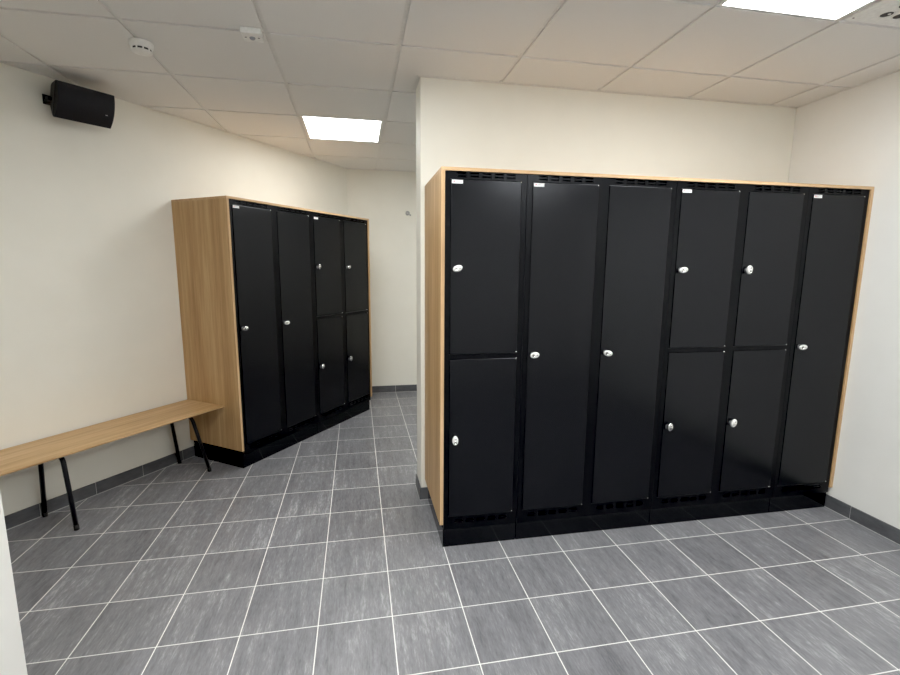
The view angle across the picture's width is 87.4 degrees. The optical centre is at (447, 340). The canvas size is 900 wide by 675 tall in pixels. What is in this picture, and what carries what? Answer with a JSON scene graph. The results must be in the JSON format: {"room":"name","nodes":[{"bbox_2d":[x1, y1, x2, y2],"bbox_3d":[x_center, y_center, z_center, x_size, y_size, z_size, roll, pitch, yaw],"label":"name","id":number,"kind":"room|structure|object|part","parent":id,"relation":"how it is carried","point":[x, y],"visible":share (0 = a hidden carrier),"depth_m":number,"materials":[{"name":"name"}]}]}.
{"room":"changing room","nodes":[
{"label":"changing room","id":0,"kind":"room"},
{"bbox_2d":[0,491,27,674],"bbox_3d":[-2.311,-0.015,0.961,2.219,2.612,0.135,-1,9,-11],"label":"wall","id":1,"kind":"structure","parent":0,"point":[12,656],"depth_m":1.32,"materials":[{"name":"white paint"}]},
{"bbox_2d":[0,62,347,515],"bbox_3d":[-2.199,-0.344,3.085,0.150,2.612,5.250,4,10,25],"label":"wall","id":2,"kind":"structure","parent":0,"point":[91,331],"depth_m":2.95,"materials":[{"name":"white paint"}]},
{"bbox_2d":[42,80,114,128],"bbox_3d":[-2.106,-1.332,2.685,0.213,0.197,0.296,4,10,25],"label":"wall speaker","id":3,"kind":"object","parent":2,"relation":"attached to","point":[68,101],"visible":1,"depth_m":2.63,"materials":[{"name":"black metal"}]},
{"bbox_2d":[4,446,194,529],"bbox_3d":[-2.208,0.936,3.090,0.012,0.081,4.603,4,10,25],"label":"baseboard","id":4,"kind":"structure","parent":2,"relation":"attached to","point":[28,514],"depth_m":3.01,"materials":[{"name":"grey tile"}]},
{"bbox_2d":[0,61,340,166],"bbox_3d":[-2.146,-1.504,2.800,0.020,0.014,4.800,4,10,25],"label":"trim","id":5,"kind":"structure","parent":2,"relation":"attached to","point":[4,62],"depth_m":3.17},
{"bbox_2d":[346,169,416,385],"bbox_3d":[0.081,-0.707,5.524,3.614,2.612,0.120,-1,9,-11],"label":"wall","id":6,"kind":"structure","parent":0,"point":[382,197],"depth_m":5.31,"materials":[{"name":"white paint"}]},
{"bbox_2d":[346,168,415,171],"bbox_3d":[0.347,-1.878,5.321,2.914,0.014,0.020,-1,9,-11],"label":"trim","id":7,"kind":"structure","parent":6,"relation":"attached to","point":[346,168],"depth_m":5.13,"materials":[{"name":"white"}]},
{"bbox_2d":[372,384,416,392],"bbox_3d":[0.330,0.548,5.701,2.914,0.080,0.012,-1,9,-11],"label":"baseboard","id":8,"kind":"structure","parent":6,"relation":"attached to","point":[393,388],"depth_m":5.52,"materials":[{"name":"grey tile"}]},
{"bbox_2d":[0,0,899,170],"bbox_3d":[-0.564,-1.400,1.575,6.319,0.200,7.294,-1,9,-11],"label":"ceiling","id":9,"kind":"structure","parent":0,"point":[353,59],"depth_m":2.31,"materials":[{"name":"tile"}]},
{"bbox_2d":[128,37,153,55],"bbox_3d":[-1.446,-1.381,2.226,0.102,0.047,0.102,-1,9,-11],"label":"smoke detector","id":10,"kind":"object","parent":9,"relation":"attached to","point":[139,46],"visible":1,"depth_m":2.20,"materials":[{"name":"white plastic"}]},
{"bbox_2d":[240,26,263,42],"bbox_3d":[-0.877,-1.366,2.116,0.086,0.035,0.090,-1,9,-11],"label":"sensor","id":11,"kind":"object","parent":9,"relation":"attached to","point":[250,34],"visible":1,"depth_m":2.09,"materials":[{"name":"white plastic"}]},
{"bbox_2d":[300,115,382,141],"bbox_3d":[-0.802,-1.634,3.634,0.578,0.031,0.592,-1,9,-11],"label":"recessed light","id":12,"kind":"object","parent":9,"relation":"in","point":[316,127],"visible":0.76,"depth_m":3.60,"materials":[{"name":"white plastic"}]},
{"bbox_2d":[718,0,876,19],"bbox_3d":[1.415,-1.310,1.639,0.578,0.031,0.592,-1,9,-11],"label":"recessed light","id":13,"kind":"object","parent":9,"relation":"in","point":[825,9],"visible":1,"depth_m":1.88,"materials":[{"name":"white plastic"}]},
{"bbox_2d":[844,0,899,26],"bbox_3d":[2.005,-1.321,1.751,0.579,0.035,0.579,-1,9,-11],"label":"ceiling vent","id":14,"kind":"object","parent":9,"relation":"in","point":[881,12],"visible":1,"depth_m":1.94,"materials":[{"name":"white plastic"}]},
{"bbox_2d":[6,391,899,674],"bbox_3d":[-0.538,1.210,1.988,6.230,0.100,7.294,-1,9,-11],"label":"floor","id":15,"kind":"structure","parent":0,"point":[322,554],"depth_m":2.18,"materials":[{"name":"grey tile"}]},
{"bbox_2d":[0,399,223,530],"bbox_3d":[-2.202,0.820,2.599,0.384,0.460,2.000,4,10,25],"label":"bench","id":16,"kind":"object","parent":15,"relation":"on","point":[37,452],"visible":1,"depth_m":2.74,"materials":[{"name":"brown wood"}]},
{"bbox_3d":[-2.203,0.819,2.640,0.344,0.430,0.038,4,10,25],"label":"leg frame","id":17,"kind":"part","parent":16,"relation":"part of","materials":[{"name":"black metal"}]},
{"bbox_3d":[-2.200,0.603,2.565,0.383,0.020,2.000,4,10,25],"label":"seat","id":18,"kind":"part","parent":16,"relation":"part of","materials":[{"name":"brown wood"}]},
{"bbox_3d":[-1.863,0.711,3.359,0.344,0.431,0.114,4,10,25],"label":"leg frame","id":19,"kind":"part","parent":16,"relation":"part of","materials":[{"name":"black metal"}]},
{"bbox_2d":[194,199,317,467],"bbox_3d":[-1.516,-0.075,3.726,0.564,1.893,0.798,4,10,25],"label":"locker","id":20,"kind":"object","parent":15,"relation":"on","point":[271,245],"visible":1,"depth_m":3.56,"materials":[{"name":"metal"}]},
{"bbox_3d":[-1.379,-0.100,3.433,0.014,1.681,0.341,4,10,25],"label":"door","id":21,"kind":"part","parent":20,"relation":"part of","materials":[{"name":"black metal"}]},
{"bbox_2d":[171,196,371,451],"bbox_3d":[-1.363,-0.207,4.080,0.549,1.771,1.637,4,10,25],"label":"surround","id":22,"kind":"object","parent":20,"relation":"attached to","point":[201,226],"visible":0.67,"depth_m":3.33,"materials":[{"name":"brown wood"}]},
{"bbox_3d":[-1.706,-0.089,3.357,0.549,1.756,0.018,4,10,25],"label":"panel","id":23,"kind":"part","parent":22,"relation":"part of","materials":[{"name":"brown wood"}]},
{"bbox_3d":[-1.357,-1.074,3.946,0.549,0.016,1.636,4,10,25],"label":"panel","id":24,"kind":"part","parent":22,"relation":"part of","materials":[{"name":"brown wood"}]},
{"bbox_3d":[-1.019,-0.309,4.806,0.549,1.756,0.018,4,10,25],"label":"panel","id":25,"kind":"part","parent":22,"relation":"part of","materials":[{"name":"brown wood"}]},
{"bbox_3d":[-1.298,-0.110,3.617,0.014,1.788,0.798,4,10,25],"label":"frame","id":26,"kind":"part","parent":20,"relation":"part of","materials":[{"name":"black metal"}]},
{"bbox_3d":[-1.209,-0.154,3.792,0.014,1.681,0.341,4,10,25],"label":"door","id":27,"kind":"part","parent":20,"relation":"part of","materials":[{"name":"black metal"}]},
{"bbox_2d":[310,212,370,433],"bbox_3d":[-1.177,-0.184,4.442,0.564,1.893,0.798,4,10,25],"label":"locker","id":28,"kind":"object","parent":15,"relation":"on","point":[339,243],"visible":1,"depth_m":4.29,"materials":[{"name":"metal"}]},
{"bbox_3d":[-1.037,-0.631,4.084,0.014,0.826,0.341,4,10,25],"label":"door","id":29,"kind":"part","parent":28,"relation":"part of","materials":[{"name":"black metal"}]},
{"bbox_3d":[-1.042,0.213,4.215,0.014,0.828,0.341,4,10,25],"label":"door","id":30,"kind":"part","parent":28,"relation":"part of","materials":[{"name":"black metal"}]},
{"bbox_3d":[-0.867,-0.685,4.442,0.014,0.826,0.341,4,10,25],"label":"door","id":31,"kind":"part","parent":28,"relation":"part of","materials":[{"name":"black metal"}]},
{"bbox_3d":[-0.873,0.158,4.573,0.014,0.828,0.341,4,10,25],"label":"door","id":32,"kind":"part","parent":28,"relation":"part of","materials":[{"name":"black metal"}]},
{"bbox_2d":[428,171,526,546],"bbox_3d":[0.132,0.112,2.592,0.398,1.893,0.564,-1,9,-11],"label":"locker","id":33,"kind":"object","parent":15,"relation":"on","point":[485,212],"visible":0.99,"depth_m":2.34,"materials":[{"name":"metal"}]},
{"bbox_3d":[0.038,0.502,2.360,0.030,0.047,0.030,-1,9,-11],"label":"twist knob","id":34,"kind":"part","parent":33,"relation":"part of","materials":[{"name":"metal"}]},
{"bbox_3d":[0.047,-0.339,2.230,0.045,0.032,0.030,-1,9,-11],"label":"twist knob","id":35,"kind":"part","parent":33,"relation":"part of","materials":[{"name":"metal"}]},
{"bbox_3d":[0.175,0.501,2.409,0.341,0.828,0.014,-1,9,-11],"label":"door","id":36,"kind":"part","parent":33,"relation":"part of","materials":[{"name":"black metal"}]},
{"bbox_3d":[0.180,-0.342,2.278,0.341,0.826,0.014,-1,9,-11],"label":"door","id":37,"kind":"part","parent":33,"relation":"part of","materials":[{"name":"black metal"}]},
{"bbox_2d":[425,166,873,524],"bbox_3d":[1.111,0.011,2.784,2.437,1.771,0.549,-1,9,-11],"label":"surround","id":38,"kind":"object","parent":33,"relation":"attached to","point":[435,188],"visible":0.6,"depth_m":2.47,"materials":[{"name":"brown wood"}]},
{"bbox_3d":[-0.077,0.045,2.560,0.018,1.756,0.549,-1,9,-11],"label":"panel","id":39,"kind":"part","parent":38,"relation":"part of","materials":[{"name":"brown wood"}]},
{"bbox_3d":[0.518,-0.843,2.536,1.218,0.016,0.549,-1,9,-11],"label":"panel","id":40,"kind":"part","parent":38,"relation":"part of","materials":[{"name":"brown wood"}]},
{"bbox_3d":[1.716,-0.870,2.763,1.218,0.016,0.549,-1,9,-11],"label":"panel","id":41,"kind":"part","parent":38,"relation":"part of","materials":[{"name":"brown wood"}]},
{"bbox_3d":[2.299,-0.008,3.010,0.018,1.756,0.549,-1,9,-11],"label":"panel","id":42,"kind":"part","parent":38,"relation":"part of","materials":[{"name":"brown wood"}]},
{"bbox_2d":[515,174,676,538],"bbox_3d":[0.721,0.099,2.704,0.798,1.893,0.564,-1,9,-11],"label":"locker","id":43,"kind":"object","parent":15,"relation":"on","point":[598,251],"visible":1,"depth_m":2.44,"materials":[{"name":"metal"}]},
{"bbox_3d":[0.437,0.075,2.370,0.046,0.030,0.030,-1,9,-11],"label":"twist knob","id":44,"kind":"part","parent":43,"relation":"part of","materials":[{"name":"metal"}]},
{"bbox_3d":[0.571,0.071,2.418,0.341,1.681,0.014,-1,9,-11],"label":"door","id":45,"kind":"part","parent":43,"relation":"part of","materials":[{"name":"black metal"}]},
{"bbox_3d":[0.830,0.067,2.445,0.046,0.030,0.030,-1,9,-11],"label":"twist knob","id":46,"kind":"part","parent":43,"relation":"part of","materials":[{"name":"metal"}]},
{"bbox_3d":[0.963,0.062,2.493,0.341,1.681,0.014,-1,9,-11],"label":"door","id":47,"kind":"part","parent":43,"relation":"part of","materials":[{"name":"black metal"}]},
{"bbox_2d":[649,181,808,524],"bbox_3d":[1.507,0.081,2.853,0.798,1.893,0.564,-1,9,-11],"label":"locker","id":48,"kind":"object","parent":15,"relation":"on","point":[737,248],"visible":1,"depth_m":2.59,"materials":[{"name":"metal"}]},
{"bbox_3d":[1.217,0.475,2.584,0.030,0.047,0.030,-1,9,-11],"label":"twist knob","id":49,"kind":"part","parent":48,"relation":"part of","materials":[{"name":"metal"}]},
{"bbox_3d":[1.226,-0.365,2.454,0.046,0.031,0.030,-1,9,-11],"label":"twist knob","id":50,"kind":"part","parent":48,"relation":"part of","materials":[{"name":"metal"}]},
{"bbox_3d":[1.353,0.474,2.632,0.341,0.828,0.014,-1,9,-11],"label":"door","id":51,"kind":"part","parent":48,"relation":"part of","materials":[{"name":"black metal"}]},
{"bbox_3d":[1.359,-0.369,2.501,0.341,0.826,0.014,-1,9,-11],"label":"door","id":52,"kind":"part","parent":48,"relation":"part of","materials":[{"name":"black metal"}]},
{"bbox_3d":[1.611,0.466,2.658,0.032,0.045,0.030,-1,9,-11],"label":"twist knob","id":53,"kind":"part","parent":48,"relation":"part of","materials":[{"name":"metal"}]},
{"bbox_3d":[1.615,-0.377,2.527,0.030,0.047,0.030,-1,9,-11],"label":"twist knob","id":54,"kind":"part","parent":48,"relation":"part of","materials":[{"name":"metal"}]},
{"bbox_3d":[1.746,0.466,2.707,0.341,0.828,0.014,-1,9,-11],"label":"door","id":55,"kind":"part","parent":48,"relation":"part of","materials":[{"name":"black metal"}]},
{"bbox_3d":[1.752,-0.378,2.576,0.341,0.826,0.014,-1,9,-11],"label":"door","id":56,"kind":"part","parent":48,"relation":"part of","materials":[{"name":"black metal"}]},
{"bbox_2d":[768,187,869,512],"bbox_3d":[2.100,0.067,2.965,0.406,1.893,0.564,-1,9,-11],"label":"locker","id":57,"kind":"object","parent":15,"relation":"on","point":[835,219],"visible":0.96,"depth_m":2.71,"materials":[{"name":"metal"}]},
{"bbox_3d":[2.009,0.040,2.668,0.047,0.030,0.030,-1,9,-11],"label":"twist knob","id":58,"kind":"part","parent":57,"relation":"part of","materials":[{"name":"metal"}]},
{"bbox_2d":[416,77,795,486],"bbox_3d":[1.032,-0.326,3.108,2.462,2.612,0.200,-1,9,-11],"label":"wall","id":59,"kind":"structure","parent":0,"point":[469,124],"depth_m":2.84,"materials":[{"name":"white paint"}]},
{"bbox_2d":[412,77,419,89],"bbox_3d":[-0.180,-1.474,2.695,0.020,0.014,0.200,-1,9,-11],"label":"trim","id":60,"kind":"structure","parent":59,"relation":"attached to","point":[417,78],"depth_m":2.69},
{"bbox_2d":[415,474,420,498],"bbox_3d":[-0.192,0.953,3.072,0.012,0.080,0.200,-1,9,-11],"label":"baseboard","id":61,"kind":"structure","parent":59,"relation":"attached to","point":[417,485],"depth_m":3.06,"materials":[{"name":"grey tile"}]},
{"bbox_2d":[420,487,427,499],"bbox_3d":[1.032,0.942,3.197,2.460,0.080,0.012,-1,9,-11],"label":"baseboard","id":62,"kind":"structure","parent":59,"relation":"attached to","point":[423,490],"depth_m":2.97,"materials":[{"name":"grey tile"}]},
{"bbox_2d":[417,75,796,107],"bbox_3d":[1.050,-1.485,2.817,2.482,0.014,0.020,-1,9,-11],"label":"trim","id":63,"kind":"structure","parent":59,"relation":"attached to","point":[500,81],"depth_m":2.78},
{"bbox_2d":[788,71,899,528],"bbox_3d":[2.501,-0.191,2.304,0.120,2.612,7.194,-1,9,-11],"label":"wall","id":64,"kind":"structure","parent":0,"point":[850,137],"depth_m":2.64,"materials":[{"name":"white paint"}]},
{"bbox_2d":[795,69,899,107],"bbox_3d":[2.676,-1.175,0.886,0.020,0.014,4.473,-1,9,-11],"label":"trim","id":65,"kind":"structure","parent":64,"relation":"attached to","point":[847,88],"depth_m":2.71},
{"bbox_2d":[824,494,899,544],"bbox_3d":[2.664,1.253,1.263,0.012,0.080,4.473,-1,9,-11],"label":"baseboard","id":66,"kind":"structure","parent":64,"relation":"attached to","point":[887,531],"depth_m":2.70,"materials":[{"name":"grey tile"}]}
]}

